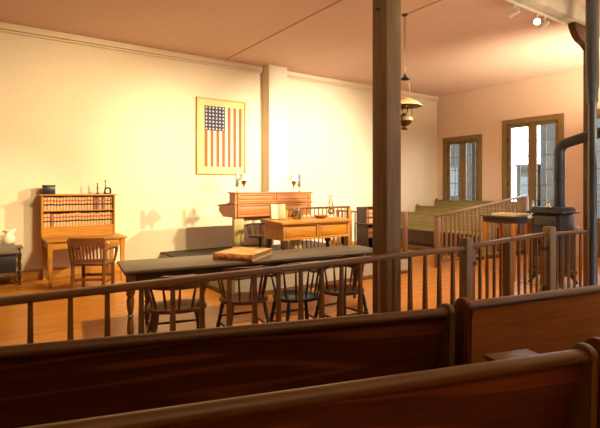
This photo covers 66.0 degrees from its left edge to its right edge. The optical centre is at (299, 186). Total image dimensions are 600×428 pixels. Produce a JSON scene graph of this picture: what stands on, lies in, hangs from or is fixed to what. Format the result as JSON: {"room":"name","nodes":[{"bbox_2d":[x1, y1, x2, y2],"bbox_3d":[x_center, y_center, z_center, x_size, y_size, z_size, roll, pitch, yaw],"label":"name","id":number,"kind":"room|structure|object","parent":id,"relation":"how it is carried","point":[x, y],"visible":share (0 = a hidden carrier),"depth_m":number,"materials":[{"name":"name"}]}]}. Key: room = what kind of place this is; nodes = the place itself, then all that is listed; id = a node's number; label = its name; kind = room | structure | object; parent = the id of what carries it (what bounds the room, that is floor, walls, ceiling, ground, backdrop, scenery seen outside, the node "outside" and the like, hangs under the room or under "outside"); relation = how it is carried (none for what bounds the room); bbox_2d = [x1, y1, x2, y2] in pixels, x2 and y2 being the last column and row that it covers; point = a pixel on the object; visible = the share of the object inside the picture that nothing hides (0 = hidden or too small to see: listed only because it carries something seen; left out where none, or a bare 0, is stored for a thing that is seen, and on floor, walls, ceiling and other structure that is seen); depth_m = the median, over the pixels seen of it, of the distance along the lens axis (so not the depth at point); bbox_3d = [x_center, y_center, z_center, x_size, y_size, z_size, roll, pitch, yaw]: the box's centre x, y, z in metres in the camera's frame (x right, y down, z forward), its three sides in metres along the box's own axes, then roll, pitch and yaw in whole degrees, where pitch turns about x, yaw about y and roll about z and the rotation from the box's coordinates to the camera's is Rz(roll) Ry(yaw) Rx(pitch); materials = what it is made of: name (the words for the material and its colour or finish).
{"room":"courtroom","nodes":[
{"label":"courtroom","id":0,"kind":"room"},
{"bbox_2d":[0,32,436,270],"bbox_3d":[-1.593,-0.570,10.063,14.670,4.340,0.615,0,0,-35],"label":"wall","id":1,"kind":"structure","parent":0,"point":[74,118],"depth_m":9.24,"materials":[{"name":"beige paint"}]},
{"bbox_2d":[0,262,120,282],"bbox_3d":[-5.068,1.515,7.642,5.600,0.170,0.025,0,0,-35],"label":"baseboard","id":2,"kind":"structure","parent":1,"relation":"attached to","point":[62,271],"depth_m":8.17,"materials":[{"name":"brown wood"}]},
{"bbox_2d":[0,22,262,73],"bbox_3d":[-4.101,-2.664,8.287,7.924,0.152,0.070,0,0,-35],"label":"trim","id":3,"kind":"structure","parent":1,"relation":"attached to","point":[4,27],"depth_m":8.75,"materials":[{"name":"beige paint"}]},
{"bbox_2d":[196,96,245,174],"bbox_3d":[-1.685,-1.083,9.977,1.160,1.625,0.050,0,0,-35],"label":"flag","id":4,"kind":"object","parent":1,"relation":"attached to","point":[220,123],"visible":0.98,"depth_m":9.96,"materials":[{"name":"multicoloured fabric"}]},
{"bbox_2d":[287,71,438,101],"bbox_3d":[1.871,-2.664,12.438,5.670,0.152,0.070,0,0,-35],"label":"trim","id":5,"kind":"structure","parent":1,"relation":"attached to","point":[294,75],"depth_m":11.89,"materials":[{"name":"beige paint"}]},
{"bbox_2d":[161,240,407,280],"bbox_3d":[-0.361,1.448,8.931,3.640,0.296,3.279,0,0,-35],"label":"floor","id":6,"kind":"structure","parent":0,"point":[207,251],"depth_m":9.46,"materials":[{"name":"wood"}]},
{"bbox_2d":[161,254,235,292],"bbox_3d":[-1.839,1.466,7.887,0.017,0.268,3.248,0,0,-35],"label":"trim","id":7,"kind":"structure","parent":6,"relation":"attached to","point":[213,283],"depth_m":6.86,"materials":[{"name":"paint"}]},
{"bbox_2d":[206,284,226,293],"bbox_3d":[-1.853,1.565,7.876,0.016,0.070,3.250,0,0,-35],"label":"baseboard","id":8,"kind":"structure","parent":6,"relation":"attached to","point":[208,286],"depth_m":7.08,"materials":[{"name":"brown wood"}]},
{"bbox_2d":[245,223,263,247],"bbox_3d":[-0.719,0.980,8.341,0.545,0.629,0.433,0,0,-15],"label":"swivel chair","id":9,"kind":"object","parent":6,"relation":"on","point":[250,235],"visible":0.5,"depth_m":8.33,"materials":[{"name":"brown wood"}]},
{"bbox_2d":[217,192,312,248],"bbox_3d":[-0.675,0.698,9.206,1.780,1.205,0.750,0,0,-35],"label":"desk","id":10,"kind":"object","parent":6,"relation":"on","point":[241,206],"visible":0.76,"depth_m":8.70,"materials":[{"name":"brown wood"}]},
{"bbox_2d":[235,173,249,191],"bbox_3d":[-1.070,-0.102,8.682,0.261,0.395,0.228,0,0,2],"label":"lamp","id":11,"kind":"object","parent":10,"relation":"on","point":[243,178],"visible":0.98,"depth_m":8.61,"materials":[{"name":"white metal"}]},
{"bbox_2d":[288,174,300,191],"bbox_3d":[-0.122,-0.102,9.340,0.229,0.395,0.257,0,0,15],"label":"lamp","id":12,"kind":"object","parent":10,"relation":"on","point":[293,178],"visible":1,"depth_m":9.30,"materials":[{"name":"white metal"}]},
{"bbox_2d":[261,216,351,249],"bbox_3d":[0.123,0.910,7.752,1.430,0.780,0.650,0,0,-35],"label":"desk","id":13,"kind":"object","parent":6,"relation":"on","point":[309,227],"visible":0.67,"depth_m":7.50,"materials":[{"name":"brown wood"}]},
{"bbox_2d":[269,204,286,219],"bbox_3d":[-0.362,0.403,7.535,0.271,0.266,0.131,0,0,-17],"label":"open book","id":14,"kind":"object","parent":13,"relation":"on","point":[277,211],"visible":1,"depth_m":7.52,"materials":[{"name":"beige paper"}]},
{"bbox_2d":[327,195,333,217],"bbox_3d":[0.542,0.335,8.122,0.124,0.400,0.124,0,0,-35],"label":"oil lamp","id":15,"kind":"object","parent":13,"relation":"on","point":[330,215],"visible":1,"depth_m":8.13,"materials":[{"name":"clear glass"}]},
{"bbox_2d":[286,206,350,249],"bbox_3d":[0.344,0.833,8.520,1.510,0.935,0.060,0,0,-35],"label":"railing","id":16,"kind":"object","parent":6,"relation":"on","point":[347,210],"visible":0.27,"depth_m":8.61,"materials":[{"name":"brown wood"}]},
{"bbox_2d":[236,259,407,291],"bbox_3d":[0.568,1.466,7.593,3.600,0.268,0.017,0,0,-35],"label":"trim","id":17,"kind":"structure","parent":6,"relation":"attached to","point":[368,268],"depth_m":7.24,"materials":[{"name":"paint"}]},
{"bbox_2d":[261,270,407,294],"bbox_3d":[0.564,1.565,7.569,3.634,0.070,0.016,0,0,-35],"label":"baseboard","id":18,"kind":"structure","parent":6,"relation":"attached to","point":[267,292],"depth_m":7.45,"materials":[{"name":"brown wood"}]},
{"bbox_2d":[0,0,584,96],"bbox_3d":[1.745,-2.840,5.524,14.370,0.200,11.880,0,0,-35],"label":"ceiling","id":19,"kind":"structure","parent":0,"point":[452,46],"depth_m":8.25,"materials":[{"name":"paint"}]},
{"bbox_2d":[225,0,361,61],"bbox_3d":[1.764,-2.733,5.312,0.240,0.014,11.510,0,0,-35],"label":"trim","id":20,"kind":"structure","parent":19,"relation":"attached to","point":[343,4],"depth_m":7.90,"materials":[{"name":"paint"}]},
{"bbox_2d":[401,13,421,129],"bbox_3d":[1.666,-1.820,7.345,0.540,1.840,0.540,0,0,-35],"label":"hanging lamp","id":21,"kind":"object","parent":19,"relation":"hanging from","point":[406,103],"visible":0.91,"depth_m":7.31,"materials":[{"name":"brown metal"}]},
{"bbox_2d":[407,0,442,13],"bbox_3d":[3.822,-2.734,4.252,0.030,0.012,7.420,0,0,-35],"label":"trim","id":22,"kind":"structure","parent":19,"relation":"attached to","point":[439,0],"depth_m":7.01,"materials":[{"name":"beige paint"}]},
{"bbox_2d":[504,0,564,23],"bbox_3d":[2.248,-2.485,5.789,4.300,0.030,0.036,0,0,-35],"label":"track","id":23,"kind":"object","parent":19,"relation":"attached to","point":[509,1],"visible":1,"depth_m":6.50,"materials":[{"name":"white metal"}]},
{"bbox_2d":[507,4,519,17],"bbox_3d":[2.888,-2.379,6.245,0.158,0.179,0.095,0,0,32],"label":"track spotlight","id":24,"kind":"object","parent":23,"relation":"attached to","point":[514,11],"visible":1,"depth_m":6.22,"materials":[{"name":"white metal"}]},
{"bbox_2d":[533,13,540,24],"bbox_3d":[3.363,-2.377,6.566,0.095,0.184,0.160,0,0,20],"label":"track spotlight","id":25,"kind":"object","parent":23,"relation":"attached to","point":[537,21],"visible":1,"depth_m":6.53,"materials":[{"name":"white metal"}]},
{"bbox_2d":[538,16,549,29],"bbox_3d":[3.532,-2.375,6.690,0.096,0.188,0.160,0,0,-35],"label":"track spotlight","id":26,"kind":"object","parent":23,"relation":"attached to","point":[541,26],"visible":0.99,"depth_m":6.67,"materials":[{"name":"white metal"}]},
{"bbox_2d":[513,0,584,25],"bbox_3d":[1.704,-2.619,5.319,14.070,0.239,0.210,0,0,-35],"label":"trim","id":27,"kind":"structure","parent":19,"relation":"attached to","point":[568,11],"depth_m":6.66,"materials":[{"name":"white paint"}]},
{"bbox_2d":[0,249,599,345],"bbox_3d":[1.745,1.700,5.524,14.370,0.200,11.880,0,0,-35],"label":"floor","id":28,"kind":"structure","parent":0,"point":[49,317],"depth_m":6.24,"materials":[{"name":"brown wood"}]},
{"bbox_2d":[0,245,22,284],"bbox_3d":[-4.801,1.288,7.538,0.470,0.625,0.370,0,0,-35],"label":"washstand","id":29,"kind":"object","parent":28,"relation":"on","point":[18,274],"visible":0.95,"depth_m":7.52,"materials":[{"name":"brown wood"}]},
{"bbox_2d":[0,228,16,243],"bbox_3d":[-4.770,0.828,7.554,0.214,0.293,0.199,0,0,6],"label":"pitcher","id":30,"kind":"object","parent":29,"relation":"on","point":[8,237],"visible":0.82,"depth_m":7.49,"materials":[{"name":"beige"}]},
{"bbox_2d":[0,273,18,278],"bbox_3d":[-4.801,1.450,7.538,0.400,0.020,0.300,0,0,-35],"label":"shelf","id":31,"kind":"object","parent":29,"relation":"attached to","point":[9,275],"depth_m":7.52,"materials":[{"name":"brown wood"}]},
{"bbox_2d":[0,243,19,273],"bbox_3d":[-4.575,1.224,6.136,1.390,0.752,1.100,0,0,-35],"label":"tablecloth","id":32,"kind":"object","parent":29,"relation":"on","point":[8,252],"visible":1,"depth_m":6.06,"materials":[{"name":"grey fabric"}]},
{"bbox_2d":[38,194,126,287],"bbox_3d":[-3.750,0.863,7.958,1.265,1.475,0.930,0,0,-35],"label":"writing desk","id":33,"kind":"object","parent":28,"relation":"on","point":[53,238],"visible":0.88,"depth_m":7.93,"materials":[{"name":"brown wood"}]},
{"bbox_2d":[43,197,45,210],"bbox_3d":[-4.353,0.285,7.865,0.045,0.223,0.209,0,0,-35],"label":"book","id":34,"kind":"object","parent":33,"relation":"on","point":[44,198],"visible":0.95,"depth_m":7.78,"materials":[{"name":"beige leather"}]},
{"bbox_2d":[43,214,46,226],"bbox_3d":[-4.350,0.567,7.860,0.045,0.220,0.209,0,0,-35],"label":"book","id":35,"kind":"object","parent":33,"relation":"on","point":[44,215],"visible":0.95,"depth_m":7.78,"materials":[{"name":"beige paper"}]},
{"bbox_2d":[45,213,49,226],"bbox_3d":[-4.310,0.564,7.887,0.045,0.226,0.209,0,0,-35],"label":"book","id":36,"kind":"object","parent":33,"relation":"on","point":[48,214],"visible":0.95,"depth_m":7.81,"materials":[{"name":"paper"}]},
{"bbox_2d":[46,197,49,210],"bbox_3d":[-4.311,0.284,7.889,0.045,0.227,0.209,0,0,-35],"label":"book","id":37,"kind":"object","parent":33,"relation":"on","point":[47,198],"visible":0.97,"depth_m":7.81,"materials":[{"name":"beige leather"}]},
{"bbox_2d":[42,185,55,193],"bbox_3d":[-4.316,0.045,7.936,0.200,0.160,0.150,0,0,-35],"label":"box","id":38,"kind":"object","parent":33,"relation":"on","point":[46,189],"visible":0.88,"depth_m":7.87,"materials":[{"name":"black paint"}]},
{"bbox_2d":[50,213,52,226],"bbox_3d":[-4.271,0.565,7.917,0.045,0.223,0.209,0,0,-35],"label":"book","id":39,"kind":"object","parent":33,"relation":"on","point":[51,214],"visible":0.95,"depth_m":7.83,"materials":[{"name":"brown paper"}]},
{"bbox_2d":[56,213,58,226],"bbox_3d":[-4.193,0.570,7.972,0.045,0.214,0.209,0,0,-35],"label":"book","id":40,"kind":"object","parent":33,"relation":"on","point":[57,214],"visible":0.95,"depth_m":7.88,"materials":[{"name":"beige paper"}]},
{"bbox_2d":[61,213,65,225],"bbox_3d":[-4.115,0.566,8.030,0.045,0.221,0.209,0,0,-35],"label":"book","id":41,"kind":"object","parent":33,"relation":"on","point":[63,214],"visible":0.94,"depth_m":7.95,"materials":[{"name":"beige paper"}]},
{"bbox_2d":[61,197,65,209],"bbox_3d":[-4.114,0.283,8.028,0.045,0.228,0.209,0,0,-35],"label":"book","id":42,"kind":"object","parent":33,"relation":"on","point":[63,198],"visible":0.96,"depth_m":7.95,"materials":[{"name":"beige leather"}]},
{"bbox_2d":[68,213,71,225],"bbox_3d":[-4.036,0.565,8.086,0.045,0.225,0.209,0,0,-35],"label":"book","id":43,"kind":"object","parent":33,"relation":"on","point":[70,214],"visible":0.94,"depth_m":8.00,"materials":[{"name":"beige paper"}]},
{"bbox_2d":[73,212,77,225],"bbox_3d":[-3.953,0.561,8.135,0.045,0.231,0.209,0,0,-35],"label":"book","id":44,"kind":"object","parent":33,"relation":"on","point":[76,213],"visible":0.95,"depth_m":8.05,"materials":[{"name":"beige paper"}]},
{"bbox_2d":[73,196,77,209],"bbox_3d":[-3.957,0.283,8.141,0.045,0.229,0.209,0,0,-35],"label":"book","id":45,"kind":"object","parent":33,"relation":"on","point":[76,197],"visible":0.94,"depth_m":8.06,"materials":[{"name":"beige leather"}]},
{"bbox_2d":[39,195,114,237],"bbox_3d":[-3.933,0.499,8.190,1.170,0.698,0.340,0,0,-35],"label":"bookcase","id":46,"kind":"object","parent":33,"relation":"attached to","point":[64,231],"depth_m":8.06,"materials":[{"name":"brown wood"}]},
{"bbox_2d":[38,194,116,195],"bbox_3d":[-3.924,0.138,8.178,1.230,0.025,0.370,0,0,-35],"label":"shelf","id":47,"kind":"object","parent":33,"relation":"attached to","point":[38,194],"depth_m":8.00,"materials":[{"name":"brown wood"}]},
{"bbox_2d":[43,209,113,211],"bbox_3d":[-3.930,0.406,8.186,1.120,0.018,0.320,0,0,-35],"label":"shelf","id":48,"kind":"object","parent":33,"relation":"attached to","point":[87,210],"depth_m":8.23,"materials":[{"name":"brown wood"}]},
{"bbox_2d":[43,224,113,227],"bbox_3d":[-3.930,0.686,8.186,1.120,0.018,0.320,0,0,-35],"label":"shelf","id":49,"kind":"object","parent":33,"relation":"attached to","point":[108,225],"depth_m":8.15,"materials":[{"name":"brown wood"}]},
{"bbox_2d":[78,212,80,225],"bbox_3d":[-3.914,0.562,8.164,0.045,0.229,0.209,0,0,-35],"label":"book","id":50,"kind":"object","parent":33,"relation":"on","point":[79,213],"visible":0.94,"depth_m":8.08,"materials":[{"name":"beige paper"}]},
{"bbox_2d":[85,196,89,208],"bbox_3d":[-3.796,0.283,8.247,0.045,0.228,0.209,0,0,-35],"label":"book","id":51,"kind":"object","parent":33,"relation":"on","point":[88,197],"visible":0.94,"depth_m":8.16,"materials":[{"name":"beige leather"}]},
{"bbox_2d":[88,212,92,224],"bbox_3d":[-3.756,0.564,8.275,0.045,0.225,0.209,0,0,-35],"label":"book","id":52,"kind":"object","parent":33,"relation":"on","point":[91,213],"visible":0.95,"depth_m":8.19,"materials":[{"name":"beige paper"}]},
{"bbox_2d":[103,180,111,193],"bbox_3d":[-3.524,-0.002,8.462,0.142,0.254,0.070,0,0,-35],"label":"press","id":53,"kind":"object","parent":33,"relation":"on","point":[109,188],"visible":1,"depth_m":8.44,"materials":[{"name":"black metal"}]},
{"bbox_2d":[108,196,112,208],"bbox_3d":[-3.481,0.285,8.471,0.045,0.224,0.209,0,0,-35],"label":"book","id":54,"kind":"object","parent":33,"relation":"on","point":[111,197],"visible":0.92,"depth_m":8.39,"materials":[{"name":"beige leather"}]},
{"bbox_2d":[67,238,117,294],"bbox_3d":[-3.151,1.175,7.010,0.655,0.852,0.573,0,0,-5],"label":"armchair","id":55,"kind":"object","parent":28,"relation":"on","point":[77,243],"visible":0.91,"depth_m":6.81,"materials":[{"name":"brown wood"}]},
{"bbox_2d":[146,274,209,332],"bbox_3d":[-1.200,1.215,4.520,0.638,0.776,0.514,0,0,-21],"label":"chair","id":56,"kind":"object","parent":28,"relation":"on","point":[154,308],"visible":0.52,"depth_m":4.38,"materials":[{"name":"brown wood"}]},
{"bbox_2d":[0,303,455,427],"bbox_3d":[-0.740,1.170,2.676,3.400,0.859,0.594,0,0,-17],"label":"pew","id":57,"kind":"object","parent":28,"relation":"on","point":[66,380],"visible":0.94,"depth_m":2.53,"materials":[{"name":"brown wood"}]},
{"bbox_2d":[0,237,472,343],"bbox_3d":[-0.610,1.065,3.285,5.748,1.070,0.098,0,0,-34],"label":"railing","id":58,"kind":"object","parent":28,"relation":"on","point":[465,248],"visible":0.49,"depth_m":3.57,"materials":[{"name":"brown wood"}]},
{"bbox_2d":[216,265,269,326],"bbox_3d":[-0.583,1.202,4.845,0.555,0.801,0.514,0,0,-26],"label":"chair","id":59,"kind":"object","parent":28,"relation":"on","point":[239,298],"visible":0.6,"depth_m":4.77,"materials":[{"name":"brown wood"}]},
{"bbox_2d":[117,245,372,334],"bbox_3d":[-0.465,1.225,5.725,3.300,0.750,0.740,0,0,-27],"label":"table","id":60,"kind":"object","parent":28,"relation":"on","point":[142,269],"visible":0.48,"depth_m":5.27,"materials":[{"name":"brown wood"}]},
{"bbox_2d":[213,247,272,261],"bbox_3d":[-0.679,0.809,5.587,0.500,0.080,0.612,0,0,19],"label":"ledger","id":61,"kind":"object","parent":60,"relation":"on","point":[245,254],"visible":1,"depth_m":5.38,"materials":[{"name":"brown"}]},
{"bbox_2d":[268,261,319,322],"bbox_3d":[-0.017,1.188,4.952,0.583,0.831,0.514,0,0,-28],"label":"chair","id":62,"kind":"object","parent":28,"relation":"on","point":[287,296],"visible":0.52,"depth_m":4.87,"materials":[{"name":"black paint"}]},
{"bbox_2d":[19,342,599,427],"bbox_3d":[-0.265,1.174,1.926,3.300,0.852,0.595,0,0,-18],"label":"pew","id":63,"kind":"object","parent":28,"relation":"on","point":[559,389],"visible":0.95,"depth_m":1.95,"materials":[{"name":"brown wood"}]},
{"bbox_2d":[483,349,537,360],"bbox_3d":[1.102,1.004,2.349,0.280,0.287,0.160,0,0,-18],"label":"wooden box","id":64,"kind":"object","parent":63,"relation":"on","point":[522,352],"visible":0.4,"depth_m":2.38,"materials":[{"name":"brown wood"}]},
{"bbox_2d":[314,252,368,317],"bbox_3d":[0.488,1.165,5.255,0.555,0.876,0.514,0,0,-35],"label":"chair","id":65,"kind":"object","parent":28,"relation":"on","point":[349,289],"visible":0.59,"depth_m":5.12,"materials":[{"name":"brown wood"}]},
{"bbox_2d":[355,206,372,247],"bbox_3d":[1.551,1.025,10.419,0.460,1.150,0.400,0,0,-35],"label":"bookcase","id":66,"kind":"object","parent":28,"relation":"on","point":[362,239],"visible":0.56,"depth_m":10.32,"materials":[{"name":"brown wood"}]},
{"bbox_2d":[336,210,408,251],"bbox_3d":[1.614,1.070,10.819,0.110,1.060,2.335,0,0,-35],"label":"railing","id":67,"kind":"object","parent":28,"relation":"on","point":[404,215],"visible":0.4,"depth_m":9.89,"materials":[{"name":"brown wood"}]},
{"bbox_2d":[373,0,400,313],"bbox_3d":[0.891,-0.450,4.754,0.250,4.099,0.250,0,0,-35],"label":"wooden post","id":68,"kind":"object","parent":28,"relation":"on","point":[386,13],"visible":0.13,"depth_m":4.67,"materials":[{"name":"brown wood"}]},
{"bbox_2d":[434,194,528,267],"bbox_3d":[4.065,0.890,10.132,3.360,1.420,0.090,0,0,-35],"label":"railing","id":69,"kind":"object","parent":28,"relation":"on","point":[524,200],"visible":0.67,"depth_m":9.94,"materials":[{"name":"brown wood"}]},
{"bbox_2d":[473,237,512,299],"bbox_3d":[2.171,1.105,5.265,0.994,0.985,0.090,0,0,-42],"label":"gate","id":70,"kind":"object","parent":28,"relation":"on","point":[505,274],"visible":0.47,"depth_m":5.33,"materials":[{"name":"brown wood"}]},
{"bbox_2d":[479,214,531,280],"bbox_3d":[3.680,1.050,8.196,0.640,1.100,0.700,0,0,-35],"label":"table","id":71,"kind":"object","parent":28,"relation":"on","point":[490,218],"visible":0.56,"depth_m":8.08,"materials":[{"name":"brown wood"}]},
{"bbox_2d":[492,212,529,216],"bbox_3d":[3.693,0.479,8.108,0.420,0.040,0.460,0,0,-35],"label":"tray","id":72,"kind":"object","parent":71,"relation":"on","point":[500,213],"visible":0.94,"depth_m":8.02,"materials":[{"name":"beige wood"}]},
{"bbox_2d":[454,285,599,365],"bbox_3d":[2.151,1.159,3.708,2.600,0.882,0.594,0,0,-23],"label":"pew","id":73,"kind":"object","parent":28,"relation":"on","point":[553,320],"visible":0.62,"depth_m":3.25,"materials":[{"name":"brown wood"}]},
{"bbox_2d":[508,232,546,294],"bbox_3d":[2.932,1.105,5.927,0.984,0.985,0.066,0,0,-40],"label":"gate","id":74,"kind":"object","parent":28,"relation":"on","point":[542,237],"visible":0.62,"depth_m":5.98,"materials":[{"name":"brown wood"}]},
{"bbox_2d":[520,127,599,289],"bbox_3d":[4.417,-0.569,7.276,0.740,4.340,1.572,0,0,-35],"label":"wood stove","id":75,"kind":"object","parent":28,"relation":"on","point":[559,216],"visible":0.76,"depth_m":7.49,"materials":[{"name":"black metal"}]},
{"bbox_2d":[543,226,588,290],"bbox_3d":[3.722,1.067,6.417,0.870,1.065,0.116,0,0,-25],"label":"railing","id":76,"kind":"object","parent":28,"relation":"on","point":[552,235],"visible":0.63,"depth_m":6.37,"materials":[{"name":"brown wood"}]},
{"bbox_2d":[568,22,587,229],"bbox_3d":[4.394,-0.450,7.203,0.652,4.099,0.135,0,0,-35],"label":"wooden post","id":77,"kind":"object","parent":28,"relation":"on","point":[577,31],"visible":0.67,"depth_m":7.32,"materials":[{"name":"brown wood"}]},
{"bbox_2d":[584,337,599,427],"bbox_3d":[2.231,1.170,2.845,1.900,0.859,0.594,0,0,-23],"label":"pew","id":78,"kind":"object","parent":28,"relation":"on","point":[594,342],"visible":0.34,"depth_m":2.25,"materials":[{"name":"brown wood"}]},
{"bbox_2d":[585,0,599,285],"bbox_3d":[4.171,-0.570,6.589,0.220,4.339,0.220,0,0,-35],"label":"round column","id":79,"kind":"structure","parent":28,"relation":"on","point":[592,7],"depth_m":6.54,"materials":[{"name":"grey metal"}]},
{"bbox_2d":[401,241,498,259],"bbox_3d":[3.399,1.550,11.623,0.849,0.099,3.090,0,0,-35],"label":"floor","id":80,"kind":"structure","parent":0,"point":[411,246],"depth_m":11.62,"materials":[{"name":"brown wood"}]},
{"bbox_2d":[401,211,494,253],"bbox_3d":[3.387,1.067,11.646,0.575,0.865,2.980,0,0,-35],"label":"bench","id":81,"kind":"object","parent":80,"relation":"on","point":[420,225],"visible":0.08,"depth_m":11.63,"materials":[{"name":"green wood"}]},
{"bbox_2d":[437,69,599,255],"bbox_3d":[7.607,-0.570,9.415,0.300,4.340,11.580,0,0,-35],"label":"wall","id":82,"kind":"structure","parent":0,"point":[482,111],"depth_m":12.25,"materials":[{"name":"pink paint"}]},
{"bbox_2d":[443,134,481,200],"bbox_3d":[4.694,-0.330,13.370,0.210,2.280,1.380,0,0,-35],"label":"window","id":83,"kind":"structure","parent":82,"relation":"in","point":[462,141],"depth_m":13.37,"materials":[{"name":"brown wood"}]},
{"bbox_2d":[502,113,563,205],"bbox_3d":[5.889,-0.080,11.704,0.150,3.360,1.580,0,0,-35],"label":"window","id":84,"kind":"structure","parent":82,"relation":"in","point":[531,123],"depth_m":11.75,"materials":[{"name":"brown wood"}]},
{"bbox_2d":[597,109,599,257],"bbox_3d":[7.144,-0.080,9.897,0.150,3.360,1.900,0,0,-35],"label":"door","id":85,"kind":"structure","parent":82,"relation":"in","point":[598,110],"depth_m":10.44,"materials":[{"name":"brown wood"}]},
{"bbox_3d":[4.097,1.480,12.109,0.849,0.239,3.090,0,0,-35],"label":"floor","id":86,"kind":"structure","parent":0,"visible":0},
{"bbox_2d":[415,204,512,238],"bbox_3d":[4.076,0.927,12.125,0.575,0.865,2.980,0,0,-35],"label":"bench","id":87,"kind":"object","parent":86,"relation":"on","point":[424,209],"visible":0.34,"depth_m":12.41,"materials":[{"name":"green wood"}]},
{"bbox_3d":[4.761,1.400,12.571,0.768,0.399,3.090,0,0,-35],"label":"floor","id":88,"kind":"structure","parent":0,"visible":0},
{"bbox_2d":[435,198,533,232],"bbox_3d":[4.774,0.767,12.610,0.575,0.865,2.980,0,0,-35],"label":"bench","id":89,"kind":"object","parent":88,"relation":"on","point":[444,203],"visible":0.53,"depth_m":12.97,"materials":[{"name":"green wood"}]},
{"label":"outside","id":90,"kind":"structure","parent":0,"visible":0},
{"bbox_3d":[7.595,1.900,17.457,47.600,0.200,60.000,0,0,-35],"label":"floor","id":91,"kind":"structure","parent":90,"visible":0},
{"bbox_2d":[451,143,474,200],"bbox_3d":[9.210,-1.510,27.926,3.100,6.620,4.710,0,0,-35],"label":"warehouse","id":92,"kind":"structure","parent":91,"relation":"on","point":[468,144],"depth_m":25.81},
{"bbox_2d":[475,143,475,200],"bbox_3d":[10.245,-1.360,24.596,1.000,6.320,1.560,0,0,-35],"label":"grey annexe","id":93,"kind":"structure","parent":91,"relation":"on","point":[475,143],"depth_m":24.92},
{"bbox_2d":[515,164,540,205],"bbox_3d":[12.306,0.340,23.471,3.100,2.920,1.060,0,0,-35],"label":"shed","id":94,"kind":"object","parent":91,"relation":"on","point":[524,174],"visible":0.17,"depth_m":22.61,"materials":[{"name":"grey"}]},
{"bbox_2d":[541,119,599,217],"bbox_3d":[13.262,-1.791,22.095,3.400,7.182,2.190,0,0,-35],"label":"house","id":95,"kind":"structure","parent":91,"relation":"on","point":[550,128],"depth_m":21.69,"materials":[{"name":"grey"}]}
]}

